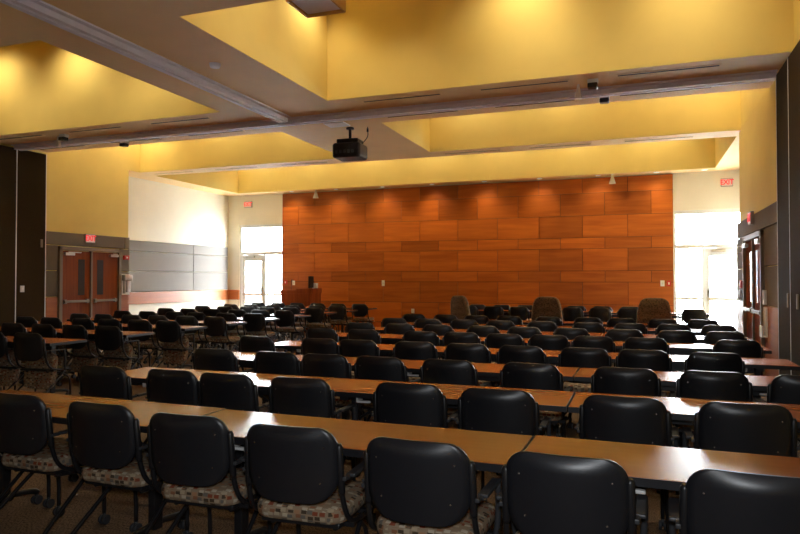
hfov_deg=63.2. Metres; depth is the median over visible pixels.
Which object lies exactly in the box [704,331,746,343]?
chair
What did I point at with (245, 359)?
folding table
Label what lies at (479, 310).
folding table
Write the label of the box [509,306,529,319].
chair
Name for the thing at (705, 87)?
ceiling vent
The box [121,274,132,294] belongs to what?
dispenser
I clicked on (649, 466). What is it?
folding table
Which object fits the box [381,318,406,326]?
chair
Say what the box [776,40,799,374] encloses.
wall
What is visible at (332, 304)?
chair
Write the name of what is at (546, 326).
chair
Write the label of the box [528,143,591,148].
ceiling vent
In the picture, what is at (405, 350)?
chair
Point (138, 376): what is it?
folding table
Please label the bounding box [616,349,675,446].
chair
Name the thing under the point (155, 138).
ceiling vent
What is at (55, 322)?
chair
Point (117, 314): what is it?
chair
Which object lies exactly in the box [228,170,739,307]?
wall
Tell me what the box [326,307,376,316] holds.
folding table
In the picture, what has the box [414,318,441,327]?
chair
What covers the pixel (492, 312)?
chair
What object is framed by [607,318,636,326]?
chair
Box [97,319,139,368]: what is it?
chair
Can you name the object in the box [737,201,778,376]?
panelling
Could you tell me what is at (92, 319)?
folding table
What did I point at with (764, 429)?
chair
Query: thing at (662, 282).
light switch
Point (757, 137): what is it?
wall
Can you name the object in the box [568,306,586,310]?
chair
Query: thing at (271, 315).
folding table
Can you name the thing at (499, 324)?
chair
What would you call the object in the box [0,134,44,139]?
ceiling vent
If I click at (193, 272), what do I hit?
panelling
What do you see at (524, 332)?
chair
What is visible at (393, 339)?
folding table
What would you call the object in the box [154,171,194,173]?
ceiling vent
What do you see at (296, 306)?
chair
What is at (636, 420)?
chair
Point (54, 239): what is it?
panelling
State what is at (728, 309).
ground
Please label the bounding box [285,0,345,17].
box
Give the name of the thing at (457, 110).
ceiling vent
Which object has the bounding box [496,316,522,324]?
chair
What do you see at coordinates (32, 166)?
wall
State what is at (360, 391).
folding table
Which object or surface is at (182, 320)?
chair
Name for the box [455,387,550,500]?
chair
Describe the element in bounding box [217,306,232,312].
chair
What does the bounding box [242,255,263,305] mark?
door
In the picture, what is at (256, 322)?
chair
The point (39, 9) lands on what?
ceiling track
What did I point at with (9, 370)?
chair
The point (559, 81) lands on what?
ceiling vent
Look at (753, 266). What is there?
door
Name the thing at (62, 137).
ceiling sensor
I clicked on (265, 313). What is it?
chair
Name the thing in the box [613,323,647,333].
chair
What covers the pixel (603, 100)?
ceiling sensor
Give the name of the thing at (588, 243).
panelling
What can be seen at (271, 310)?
chair
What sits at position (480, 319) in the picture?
chair
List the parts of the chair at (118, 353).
frame, backrest, seat, armrest, frame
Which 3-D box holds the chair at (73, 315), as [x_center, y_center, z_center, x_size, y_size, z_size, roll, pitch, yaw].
[-6.030,1.330,12.563,0.511,0.885,0.575,0,-1,19]
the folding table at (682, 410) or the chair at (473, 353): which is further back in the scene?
the chair at (473, 353)
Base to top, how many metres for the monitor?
0.500 m
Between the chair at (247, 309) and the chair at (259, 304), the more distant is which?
the chair at (259, 304)
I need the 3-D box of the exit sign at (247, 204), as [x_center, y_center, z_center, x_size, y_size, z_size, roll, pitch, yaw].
[-4.843,-1.996,20.773,0.292,0.200,0.058,0,-1,20]
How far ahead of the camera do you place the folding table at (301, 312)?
15.15 m
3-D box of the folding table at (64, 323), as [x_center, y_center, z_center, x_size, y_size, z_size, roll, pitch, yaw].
[-5.895,1.372,11.450,1.840,0.760,0.590,0,-1,21]
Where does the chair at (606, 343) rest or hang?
on the floor
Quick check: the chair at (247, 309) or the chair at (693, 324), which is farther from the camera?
the chair at (247, 309)
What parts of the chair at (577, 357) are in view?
frame, seat, backrest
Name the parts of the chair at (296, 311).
backrest, seat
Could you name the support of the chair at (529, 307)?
on the floor
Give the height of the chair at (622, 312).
0.885 m
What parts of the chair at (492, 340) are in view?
backrest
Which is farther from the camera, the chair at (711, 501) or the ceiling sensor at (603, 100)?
the ceiling sensor at (603, 100)
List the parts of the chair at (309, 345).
backrest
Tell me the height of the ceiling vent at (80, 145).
0.008 m
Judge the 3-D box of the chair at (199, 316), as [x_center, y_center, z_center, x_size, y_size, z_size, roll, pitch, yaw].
[-3.962,1.339,13.046,0.511,0.885,0.575,0,-1,20]
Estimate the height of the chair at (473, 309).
0.885 m
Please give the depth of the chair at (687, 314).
14.22 m
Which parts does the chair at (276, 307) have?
backrest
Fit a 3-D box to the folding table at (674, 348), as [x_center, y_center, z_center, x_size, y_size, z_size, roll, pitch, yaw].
[3.279,1.302,7.646,1.840,0.760,0.590,0,-1,20]
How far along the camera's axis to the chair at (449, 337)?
8.00 m
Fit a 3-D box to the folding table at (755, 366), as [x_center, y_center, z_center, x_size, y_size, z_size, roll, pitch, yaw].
[2.811,1.278,6.380,1.840,0.759,0.590,0,-1,20]
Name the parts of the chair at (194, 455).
frame, leg, backrest, leg, seat, armrest, frame, leg, leg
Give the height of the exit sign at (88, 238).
0.200 m
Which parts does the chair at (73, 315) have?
backrest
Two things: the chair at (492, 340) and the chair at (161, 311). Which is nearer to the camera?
the chair at (492, 340)
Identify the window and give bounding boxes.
[240,224,282,306]
[673,209,739,320]
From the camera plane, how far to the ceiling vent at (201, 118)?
10.97 m
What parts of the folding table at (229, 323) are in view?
leg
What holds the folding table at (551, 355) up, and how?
on the floor
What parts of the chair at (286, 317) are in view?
backrest, seat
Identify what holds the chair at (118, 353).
on the floor
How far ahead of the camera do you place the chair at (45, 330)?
9.49 m
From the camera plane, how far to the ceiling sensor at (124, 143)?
12.54 m
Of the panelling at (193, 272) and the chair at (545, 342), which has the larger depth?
the panelling at (193, 272)
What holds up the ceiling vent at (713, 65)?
in the ceiling
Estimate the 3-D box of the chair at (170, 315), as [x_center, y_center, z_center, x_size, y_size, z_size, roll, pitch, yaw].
[-4.473,1.343,13.273,0.511,0.885,0.575,0,-1,18]
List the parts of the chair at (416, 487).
frame, backrest, seat, frame, armrest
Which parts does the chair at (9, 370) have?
backrest, seat, frame, leg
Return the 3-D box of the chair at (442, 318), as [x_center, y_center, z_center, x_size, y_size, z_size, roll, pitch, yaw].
[0.914,1.324,12.210,0.511,0.885,0.575,0,-1,21]
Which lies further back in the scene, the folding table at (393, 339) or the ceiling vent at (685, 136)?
the ceiling vent at (685, 136)
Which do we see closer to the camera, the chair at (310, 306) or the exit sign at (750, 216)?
the exit sign at (750, 216)
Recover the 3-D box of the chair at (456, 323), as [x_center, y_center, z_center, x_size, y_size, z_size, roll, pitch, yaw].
[1.109,1.297,10.770,0.511,0.885,0.575,0,-1,18]
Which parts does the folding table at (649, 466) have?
release lever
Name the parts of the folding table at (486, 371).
release lever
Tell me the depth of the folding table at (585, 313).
15.34 m
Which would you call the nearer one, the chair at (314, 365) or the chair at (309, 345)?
the chair at (314, 365)
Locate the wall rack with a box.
[760,307,767,337]
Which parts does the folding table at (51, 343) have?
leg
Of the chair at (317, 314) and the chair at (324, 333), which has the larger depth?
the chair at (317, 314)
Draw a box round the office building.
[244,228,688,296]
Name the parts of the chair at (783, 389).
armrest, frame, backrest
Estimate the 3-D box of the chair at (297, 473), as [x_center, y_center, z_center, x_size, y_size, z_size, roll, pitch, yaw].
[-0.427,1.155,3.114,0.565,0.884,0.575,0,-1,18]
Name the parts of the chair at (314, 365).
backrest, seat, frame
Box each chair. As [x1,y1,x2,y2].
[0,332,35,391]
[0,392,110,533]
[0,452,54,507]
[1,323,26,383]
[13,333,70,394]
[16,317,37,327]
[31,324,78,380]
[40,317,72,351]
[56,325,104,385]
[66,313,90,359]
[66,401,192,533]
[68,318,103,369]
[68,365,147,481]
[94,314,113,349]
[94,326,142,384]
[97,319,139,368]
[113,310,144,350]
[121,315,157,362]
[127,319,168,367]
[135,311,155,354]
[143,315,168,364]
[145,369,198,405]
[146,412,271,533]
[155,320,197,368]
[157,308,174,315]
[161,312,196,354]
[171,316,210,365]
[180,308,209,346]
[186,312,218,347]
[193,348,253,372]
[194,306,209,311]
[197,372,268,507]
[199,309,231,348]
[203,316,239,350]
[215,313,246,351]
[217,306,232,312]
[224,304,238,308]
[226,309,251,348]
[237,306,255,343]
[239,336,275,403]
[242,313,275,341]
[242,423,374,533]
[244,304,258,309]
[251,302,265,307]
[251,310,279,348]
[253,351,300,412]
[259,307,284,341]
[266,305,289,339]
[267,376,356,480]
[271,303,284,307]
[274,310,303,352]
[280,307,306,341]
[282,305,307,339]
[287,303,308,334]
[300,338,350,418]
[300,353,365,459]
[304,308,331,327]
[306,328,338,341]
[308,305,331,328]
[310,303,331,326]
[328,306,351,331]
[330,303,352,331]
[337,339,379,421]
[345,322,374,332]
[347,329,380,343]
[348,356,420,459]
[351,304,374,326]
[361,437,501,533]
[366,382,457,521]
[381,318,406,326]
[384,323,414,334]
[393,341,437,381]
[402,314,425,321]
[402,331,441,358]
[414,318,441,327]
[419,359,490,472]
[422,324,454,345]
[433,314,457,322]
[442,332,480,345]
[444,343,497,386]
[450,319,478,328]
[451,296,470,318]
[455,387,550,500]
[464,315,489,323]
[466,325,499,336]
[469,306,477,314]
[470,304,485,314]
[484,306,503,319]
[484,333,524,384]
[485,320,515,329]
[494,305,509,315]
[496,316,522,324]
[496,362,572,474]
[496,451,647,533]
[497,345,554,435]
[507,326,541,337]
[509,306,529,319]
[518,305,532,319]
[526,321,557,331]
[528,334,569,366]
[531,296,562,320]
[535,316,562,325]
[553,327,589,339]
[556,347,611,436]
[562,307,582,325]
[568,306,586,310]
[571,336,618,366]
[572,322,604,332]
[573,317,602,324]
[574,394,678,533]
[587,366,665,492]
[589,308,610,326]
[593,306,612,317]
[605,329,643,364]
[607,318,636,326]
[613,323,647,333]
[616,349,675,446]
[617,308,637,321]
[621,306,637,308]
[623,337,669,354]
[637,298,671,322]
[647,319,678,327]
[655,324,691,334]
[656,330,696,343]
[668,469,799,533]
[670,370,755,493]
[677,352,744,447]
[680,309,708,323]
[682,401,799,456]
[687,319,719,328]
[701,325,738,335]
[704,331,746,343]
[712,340,762,375]
[753,375,799,441]
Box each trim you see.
[129,290,227,303]
[228,290,239,299]
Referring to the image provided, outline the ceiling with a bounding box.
[0,0,799,195]
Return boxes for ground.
[246,291,736,328]
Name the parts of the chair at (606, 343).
backrest, frame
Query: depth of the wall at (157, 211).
18.68 m
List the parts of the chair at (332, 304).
backrest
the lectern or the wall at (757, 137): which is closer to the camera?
the wall at (757, 137)
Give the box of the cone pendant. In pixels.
[609,174,615,183]
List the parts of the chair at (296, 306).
backrest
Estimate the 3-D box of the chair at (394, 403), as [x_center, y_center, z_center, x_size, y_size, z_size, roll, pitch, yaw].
[0.123,1.177,4.294,0.565,0.884,0.575,0,-1,19]
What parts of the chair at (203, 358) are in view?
backrest, frame, armrest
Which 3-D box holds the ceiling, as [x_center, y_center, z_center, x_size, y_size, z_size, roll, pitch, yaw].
[-2.315,-3.432,8.302,15.350,1.810,22.250,0,-1,20]
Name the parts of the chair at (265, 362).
backrest, frame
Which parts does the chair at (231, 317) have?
backrest, seat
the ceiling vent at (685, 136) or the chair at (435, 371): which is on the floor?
the chair at (435, 371)
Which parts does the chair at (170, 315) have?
backrest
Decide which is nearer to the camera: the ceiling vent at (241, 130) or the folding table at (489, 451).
the folding table at (489, 451)
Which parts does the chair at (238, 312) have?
backrest, seat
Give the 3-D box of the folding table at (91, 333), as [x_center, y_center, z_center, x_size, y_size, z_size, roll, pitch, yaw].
[-4.579,1.338,9.631,1.840,0.760,0.590,0,-1,20]
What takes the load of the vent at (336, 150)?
attached to the projector
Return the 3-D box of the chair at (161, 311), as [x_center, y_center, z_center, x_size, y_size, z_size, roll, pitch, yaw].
[-5.223,1.373,14.874,0.511,0.885,0.575,0,-1,18]
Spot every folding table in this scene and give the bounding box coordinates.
[0,327,30,373]
[0,336,86,394]
[0,390,225,533]
[29,329,154,377]
[38,321,103,365]
[67,318,151,358]
[95,324,206,368]
[125,367,332,401]
[155,320,246,363]
[192,352,357,419]
[205,317,279,348]
[205,409,532,533]
[234,314,310,351]
[273,311,336,340]
[275,341,394,356]
[294,309,357,338]
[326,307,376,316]
[326,378,574,479]
[336,332,443,344]
[375,327,467,333]
[400,359,578,435]
[407,322,485,327]
[435,346,560,431]
[478,309,531,315]
[479,337,572,346]
[498,330,602,335]
[516,325,606,331]
[522,320,606,325]
[524,435,799,494]
[564,311,616,320]
[568,392,799,432]
[574,368,774,402]
[602,333,750,343]
[606,327,700,335]
[607,352,799,397]
[613,341,771,355]
[671,312,722,317]
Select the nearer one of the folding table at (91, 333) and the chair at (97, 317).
the folding table at (91, 333)
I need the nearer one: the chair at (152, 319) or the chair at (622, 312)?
the chair at (152, 319)
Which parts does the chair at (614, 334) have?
backrest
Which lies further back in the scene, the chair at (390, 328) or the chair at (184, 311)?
the chair at (184, 311)
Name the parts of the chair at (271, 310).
backrest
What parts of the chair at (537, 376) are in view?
frame, backrest, seat, leg, frame, armrest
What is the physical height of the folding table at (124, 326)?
0.760 m
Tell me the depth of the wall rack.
9.14 m
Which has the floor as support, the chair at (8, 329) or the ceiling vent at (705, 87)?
the chair at (8, 329)
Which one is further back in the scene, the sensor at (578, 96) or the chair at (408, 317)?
the chair at (408, 317)
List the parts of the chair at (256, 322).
backrest, seat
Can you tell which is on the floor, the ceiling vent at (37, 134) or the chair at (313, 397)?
the chair at (313, 397)
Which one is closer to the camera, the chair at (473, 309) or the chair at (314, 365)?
the chair at (314, 365)
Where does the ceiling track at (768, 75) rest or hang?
attached to the ceiling
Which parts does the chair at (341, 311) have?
backrest, seat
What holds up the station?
attached to the panelling at (766, 218)
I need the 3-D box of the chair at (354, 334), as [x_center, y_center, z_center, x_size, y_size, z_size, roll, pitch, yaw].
[-0.401,1.258,8.680,0.565,0.884,0.575,0,-1,23]
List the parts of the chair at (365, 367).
frame, seat, backrest, frame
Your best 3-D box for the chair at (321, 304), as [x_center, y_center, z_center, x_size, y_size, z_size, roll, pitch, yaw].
[-2.167,1.427,17.805,0.511,0.885,0.575,0,-1,20]
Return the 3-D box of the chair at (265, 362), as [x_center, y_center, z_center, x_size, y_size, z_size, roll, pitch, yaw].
[-1.046,1.210,6.066,0.565,0.884,0.575,0,-1,21]
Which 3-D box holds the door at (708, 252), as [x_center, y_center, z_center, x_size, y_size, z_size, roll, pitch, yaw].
[7.986,0.677,16.058,0.820,2.300,0.140,0,-1,20]
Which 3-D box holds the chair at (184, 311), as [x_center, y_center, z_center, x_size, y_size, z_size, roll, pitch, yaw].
[-4.635,1.369,14.661,0.511,0.885,0.575,0,-1,22]
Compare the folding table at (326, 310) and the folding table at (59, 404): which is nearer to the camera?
the folding table at (59, 404)
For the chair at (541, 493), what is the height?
0.884 m
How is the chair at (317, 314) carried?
on the floor
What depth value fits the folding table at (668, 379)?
5.15 m
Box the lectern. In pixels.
[280,280,321,332]
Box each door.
[56,246,121,348]
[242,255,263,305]
[704,248,737,329]
[742,230,767,375]
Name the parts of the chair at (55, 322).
backrest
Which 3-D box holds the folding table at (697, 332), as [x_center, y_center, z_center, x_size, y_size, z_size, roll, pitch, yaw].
[4.138,1.345,9.972,1.840,0.760,0.590,0,-1,20]
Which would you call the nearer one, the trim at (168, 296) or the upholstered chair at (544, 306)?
the upholstered chair at (544, 306)
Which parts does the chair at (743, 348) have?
backrest, frame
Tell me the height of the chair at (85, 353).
0.884 m
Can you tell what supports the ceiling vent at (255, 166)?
in the ceiling
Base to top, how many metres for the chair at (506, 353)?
0.884 m
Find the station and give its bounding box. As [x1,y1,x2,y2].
[739,280,742,287]
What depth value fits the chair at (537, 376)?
5.06 m
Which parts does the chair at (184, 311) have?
backrest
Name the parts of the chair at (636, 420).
armrest, frame, backrest, leg, leg, frame, armrest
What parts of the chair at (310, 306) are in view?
backrest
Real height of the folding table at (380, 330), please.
0.760 m
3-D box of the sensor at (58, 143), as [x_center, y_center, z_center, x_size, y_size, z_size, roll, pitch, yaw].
[-6.428,-2.354,12.227,0.100,0.200,0.100,0,-1,20]
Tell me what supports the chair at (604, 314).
on the floor
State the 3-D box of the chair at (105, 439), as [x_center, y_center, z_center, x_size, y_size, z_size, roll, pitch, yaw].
[-1.518,1.165,3.645,0.565,0.884,0.575,0,-1,21]
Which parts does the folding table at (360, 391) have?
leg, release lever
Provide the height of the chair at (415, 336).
0.884 m
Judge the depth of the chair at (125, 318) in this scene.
11.92 m
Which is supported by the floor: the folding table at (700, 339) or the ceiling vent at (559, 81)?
the folding table at (700, 339)
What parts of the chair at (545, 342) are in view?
backrest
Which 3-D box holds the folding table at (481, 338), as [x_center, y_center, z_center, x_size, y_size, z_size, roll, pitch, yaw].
[1.546,1.313,8.286,1.840,0.760,0.590,0,-1,20]
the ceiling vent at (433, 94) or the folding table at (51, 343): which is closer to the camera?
the folding table at (51, 343)
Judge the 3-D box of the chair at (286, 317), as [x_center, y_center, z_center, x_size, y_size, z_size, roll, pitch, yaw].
[-2.362,1.353,13.816,0.511,0.885,0.575,0,-1,21]
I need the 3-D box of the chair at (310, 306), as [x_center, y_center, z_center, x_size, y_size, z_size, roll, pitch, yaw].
[-2.006,1.401,16.366,0.511,0.885,0.575,0,-1,23]
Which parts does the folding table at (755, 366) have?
leg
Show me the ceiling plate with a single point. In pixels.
(341, 123)
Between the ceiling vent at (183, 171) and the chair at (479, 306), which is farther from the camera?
the chair at (479, 306)
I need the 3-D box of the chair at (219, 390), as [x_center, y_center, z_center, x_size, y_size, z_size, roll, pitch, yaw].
[-1.138,1.185,4.720,0.565,0.884,0.575,0,-1,21]
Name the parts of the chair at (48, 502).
leg, leg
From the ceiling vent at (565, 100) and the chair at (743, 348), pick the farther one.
the ceiling vent at (565, 100)
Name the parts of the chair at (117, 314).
backrest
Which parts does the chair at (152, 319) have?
backrest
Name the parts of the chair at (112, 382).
frame, backrest, frame, armrest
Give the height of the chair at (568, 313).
0.885 m
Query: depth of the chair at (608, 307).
15.72 m
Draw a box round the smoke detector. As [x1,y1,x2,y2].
[209,62,220,68]
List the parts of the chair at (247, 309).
backrest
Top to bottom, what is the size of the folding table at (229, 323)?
0.760 m
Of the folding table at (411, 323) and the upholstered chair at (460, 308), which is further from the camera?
the upholstered chair at (460, 308)
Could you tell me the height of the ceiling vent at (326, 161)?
0.008 m
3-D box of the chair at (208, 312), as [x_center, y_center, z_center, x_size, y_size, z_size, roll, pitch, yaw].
[-4.092,1.366,14.505,0.511,0.885,0.575,0,-1,17]
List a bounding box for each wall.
[0,143,128,296]
[0,145,46,348]
[128,176,228,314]
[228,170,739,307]
[739,79,777,307]
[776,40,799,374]
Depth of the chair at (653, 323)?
10.71 m
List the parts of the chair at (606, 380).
frame, backrest, frame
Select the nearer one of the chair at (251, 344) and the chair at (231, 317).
the chair at (251, 344)
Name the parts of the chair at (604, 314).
backrest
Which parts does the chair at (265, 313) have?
backrest, seat, chair frame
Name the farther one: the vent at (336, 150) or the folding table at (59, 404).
the vent at (336, 150)
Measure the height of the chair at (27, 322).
0.884 m
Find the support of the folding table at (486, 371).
on the floor
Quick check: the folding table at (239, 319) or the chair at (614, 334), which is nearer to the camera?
the chair at (614, 334)
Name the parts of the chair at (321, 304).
backrest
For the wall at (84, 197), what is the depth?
14.78 m
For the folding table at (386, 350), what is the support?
on the floor
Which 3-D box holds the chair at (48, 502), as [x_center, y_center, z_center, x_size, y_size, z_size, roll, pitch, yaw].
[-2.639,1.175,4.218,0.565,0.884,0.575,0,-1,22]
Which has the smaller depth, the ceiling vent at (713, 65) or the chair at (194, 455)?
the chair at (194, 455)
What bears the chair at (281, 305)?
on the floor
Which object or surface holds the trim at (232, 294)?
attached to the wall at (691, 190)
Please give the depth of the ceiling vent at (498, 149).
13.65 m
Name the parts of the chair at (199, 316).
backrest, seat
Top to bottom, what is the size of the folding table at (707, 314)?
0.760 m
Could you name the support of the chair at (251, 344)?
on the floor
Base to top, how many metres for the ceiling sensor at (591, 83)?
0.120 m
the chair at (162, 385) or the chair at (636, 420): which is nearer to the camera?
the chair at (636, 420)
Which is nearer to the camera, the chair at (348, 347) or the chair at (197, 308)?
the chair at (348, 347)
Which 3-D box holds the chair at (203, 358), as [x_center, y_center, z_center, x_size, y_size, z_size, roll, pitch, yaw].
[-1.686,1.214,6.323,0.565,0.884,0.575,0,-1,19]
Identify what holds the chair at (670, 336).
on the floor
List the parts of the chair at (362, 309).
backrest, seat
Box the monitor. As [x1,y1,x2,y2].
[308,276,313,287]
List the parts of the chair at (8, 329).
backrest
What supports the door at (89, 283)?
in the wall at (84, 197)
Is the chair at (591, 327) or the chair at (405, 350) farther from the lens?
the chair at (591, 327)
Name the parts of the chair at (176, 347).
frame, backrest, seat, leg, armrest, frame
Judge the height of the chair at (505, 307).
0.885 m
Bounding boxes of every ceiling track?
[0,0,290,122]
[11,69,777,150]
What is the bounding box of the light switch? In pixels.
[660,280,664,285]
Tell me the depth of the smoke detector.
8.06 m
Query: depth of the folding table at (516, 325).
10.68 m
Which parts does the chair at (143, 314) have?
backrest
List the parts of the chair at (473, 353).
backrest, seat, frame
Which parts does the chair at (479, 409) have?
frame, leg, backrest, frame, armrest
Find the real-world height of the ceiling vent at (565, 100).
0.008 m
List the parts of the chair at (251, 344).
backrest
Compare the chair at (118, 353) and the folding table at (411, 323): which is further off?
the folding table at (411, 323)
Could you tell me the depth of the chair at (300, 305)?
17.81 m
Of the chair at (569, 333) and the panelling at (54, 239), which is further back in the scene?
the panelling at (54, 239)
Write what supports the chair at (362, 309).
on the floor
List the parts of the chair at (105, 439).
frame, leg, backrest, leg, seat, armrest, frame, leg, leg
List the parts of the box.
silver panel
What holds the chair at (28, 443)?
on the floor
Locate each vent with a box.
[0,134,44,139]
[39,145,87,149]
[66,126,123,132]
[111,138,161,143]
[148,117,211,124]
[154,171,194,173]
[188,130,243,135]
[213,166,257,169]
[281,161,328,165]
[335,149,353,152]
[361,93,441,102]
[386,110,459,117]
[443,149,501,154]
[479,79,569,90]
[494,100,575,107]
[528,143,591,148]
[616,64,721,76]
[618,87,712,96]
[624,136,693,141]
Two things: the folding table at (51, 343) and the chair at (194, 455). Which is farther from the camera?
the folding table at (51, 343)
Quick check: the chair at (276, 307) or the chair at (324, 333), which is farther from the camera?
the chair at (276, 307)
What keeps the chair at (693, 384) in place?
on the floor
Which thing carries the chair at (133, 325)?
on the floor
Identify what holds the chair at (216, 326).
on the floor
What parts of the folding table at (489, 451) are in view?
release lever, leg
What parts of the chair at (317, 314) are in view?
backrest, seat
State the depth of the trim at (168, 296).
18.60 m
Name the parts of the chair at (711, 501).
armrest, frame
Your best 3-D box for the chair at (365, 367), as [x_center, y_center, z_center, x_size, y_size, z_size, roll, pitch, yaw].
[-0.094,1.203,5.701,0.565,0.884,0.575,0,-1,23]
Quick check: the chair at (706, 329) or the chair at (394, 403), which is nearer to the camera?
the chair at (394, 403)
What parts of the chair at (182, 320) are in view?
backrest, seat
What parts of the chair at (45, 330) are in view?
backrest, seat, frame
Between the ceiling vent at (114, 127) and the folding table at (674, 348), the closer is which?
the folding table at (674, 348)
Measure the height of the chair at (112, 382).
0.884 m
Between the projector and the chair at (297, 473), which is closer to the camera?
the chair at (297, 473)
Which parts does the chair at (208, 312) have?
backrest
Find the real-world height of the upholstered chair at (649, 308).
1.204 m
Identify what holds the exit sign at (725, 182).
attached to the wall at (691, 190)
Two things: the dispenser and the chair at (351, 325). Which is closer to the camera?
the chair at (351, 325)
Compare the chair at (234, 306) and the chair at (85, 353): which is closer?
the chair at (85, 353)
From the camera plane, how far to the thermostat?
9.15 m
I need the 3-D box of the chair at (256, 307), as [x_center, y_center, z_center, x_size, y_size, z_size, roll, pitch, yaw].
[-3.779,1.412,17.006,0.511,0.885,0.575,0,-1,22]
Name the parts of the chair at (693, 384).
armrest, frame, leg, seat, backrest, frame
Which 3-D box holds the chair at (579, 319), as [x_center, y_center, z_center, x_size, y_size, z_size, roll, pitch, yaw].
[3.288,1.307,11.331,0.511,0.885,0.575,0,-1,19]
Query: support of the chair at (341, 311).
on the floor
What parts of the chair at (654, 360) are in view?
backrest, frame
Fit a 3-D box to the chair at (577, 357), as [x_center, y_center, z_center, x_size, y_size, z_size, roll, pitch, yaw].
[1.840,1.216,6.405,0.565,0.884,0.575,0,-1,22]
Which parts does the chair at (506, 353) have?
frame, backrest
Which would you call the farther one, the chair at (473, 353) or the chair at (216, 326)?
the chair at (216, 326)
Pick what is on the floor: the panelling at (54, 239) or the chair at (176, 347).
the chair at (176, 347)
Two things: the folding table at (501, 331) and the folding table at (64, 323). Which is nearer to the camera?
the folding table at (501, 331)
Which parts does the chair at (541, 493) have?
frame, armrest, frame, armrest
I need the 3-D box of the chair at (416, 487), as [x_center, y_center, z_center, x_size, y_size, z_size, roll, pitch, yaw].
[0.147,1.150,2.849,0.565,0.884,0.575,0,-1,22]
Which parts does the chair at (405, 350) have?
seat, backrest, frame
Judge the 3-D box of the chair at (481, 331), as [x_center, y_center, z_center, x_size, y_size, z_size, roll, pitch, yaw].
[1.248,1.271,9.364,0.511,0.885,0.575,0,-1,23]
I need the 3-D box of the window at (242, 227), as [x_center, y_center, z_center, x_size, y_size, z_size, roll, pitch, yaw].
[-4.373,0.287,20.674,1.590,3.270,0.120,0,-1,20]
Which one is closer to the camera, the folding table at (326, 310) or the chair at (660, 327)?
the chair at (660, 327)
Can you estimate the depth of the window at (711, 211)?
16.26 m
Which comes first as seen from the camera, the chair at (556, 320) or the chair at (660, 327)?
the chair at (660, 327)
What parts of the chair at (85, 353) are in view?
leg, backrest, seat, frame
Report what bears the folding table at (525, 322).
on the floor
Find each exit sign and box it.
[84,234,95,242]
[244,201,251,207]
[721,178,733,186]
[747,211,753,224]
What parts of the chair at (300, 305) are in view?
backrest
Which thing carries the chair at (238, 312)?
on the floor
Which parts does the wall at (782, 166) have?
recessed pull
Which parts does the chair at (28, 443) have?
leg, backrest, leg, seat, armrest, leg, frame, leg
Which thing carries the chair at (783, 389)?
on the floor
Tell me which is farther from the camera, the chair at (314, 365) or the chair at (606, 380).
the chair at (314, 365)
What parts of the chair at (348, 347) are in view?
backrest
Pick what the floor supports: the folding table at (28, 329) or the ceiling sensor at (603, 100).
the folding table at (28, 329)
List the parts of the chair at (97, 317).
backrest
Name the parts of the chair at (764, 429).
armrest, frame, frame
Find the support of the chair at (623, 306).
on the floor
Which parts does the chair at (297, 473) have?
frame, leg, leg, backrest, seat, leg, frame, armrest, leg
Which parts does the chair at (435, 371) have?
frame, backrest, seat, frame, armrest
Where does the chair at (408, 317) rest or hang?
on the floor
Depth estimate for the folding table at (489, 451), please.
3.28 m
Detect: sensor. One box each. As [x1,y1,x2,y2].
[55,136,61,147]
[58,134,68,140]
[119,141,128,146]
[575,84,581,99]
[587,78,597,89]
[599,96,609,103]
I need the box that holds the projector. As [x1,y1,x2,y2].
[333,127,368,161]
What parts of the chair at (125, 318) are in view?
backrest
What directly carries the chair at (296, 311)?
on the floor
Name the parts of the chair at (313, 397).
frame, backrest, frame, armrest, leg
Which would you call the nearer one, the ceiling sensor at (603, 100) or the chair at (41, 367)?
the chair at (41, 367)
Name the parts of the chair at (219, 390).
frame, backrest, frame, armrest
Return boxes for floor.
[0,330,799,533]
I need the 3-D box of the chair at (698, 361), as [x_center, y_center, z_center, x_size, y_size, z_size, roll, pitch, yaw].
[2.878,1.208,6.008,0.565,0.884,0.575,0,-1,18]
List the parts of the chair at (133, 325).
backrest, leg, seat, frame, leg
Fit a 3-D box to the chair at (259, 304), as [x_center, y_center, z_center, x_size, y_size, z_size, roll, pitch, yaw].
[-3.936,1.440,18.478,0.511,0.885,0.575,0,-1,18]
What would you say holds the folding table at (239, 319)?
on the floor
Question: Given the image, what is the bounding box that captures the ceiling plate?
[323,121,349,127]
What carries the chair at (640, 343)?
on the floor
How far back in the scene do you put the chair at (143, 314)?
13.20 m
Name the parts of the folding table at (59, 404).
leg, leg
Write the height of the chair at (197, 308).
0.885 m
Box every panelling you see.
[45,231,128,316]
[128,240,227,291]
[282,174,673,332]
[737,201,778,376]
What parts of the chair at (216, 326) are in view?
backrest, seat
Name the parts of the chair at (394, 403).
frame, backrest, frame, armrest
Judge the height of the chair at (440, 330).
0.885 m
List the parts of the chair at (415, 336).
backrest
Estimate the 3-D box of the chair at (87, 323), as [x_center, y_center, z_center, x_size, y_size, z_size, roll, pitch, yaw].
[-5.266,1.303,11.109,0.565,0.884,0.575,0,-1,21]
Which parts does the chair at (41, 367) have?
frame, backrest, seat, leg, armrest, frame, leg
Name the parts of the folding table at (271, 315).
leg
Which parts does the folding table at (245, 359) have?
leg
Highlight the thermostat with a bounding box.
[762,290,766,304]
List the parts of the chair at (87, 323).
backrest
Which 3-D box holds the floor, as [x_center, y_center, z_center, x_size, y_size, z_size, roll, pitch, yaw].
[-2.315,1.742,8.206,15.350,0.100,22.250,0,-1,20]
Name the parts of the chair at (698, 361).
frame, backrest, frame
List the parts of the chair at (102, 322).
backrest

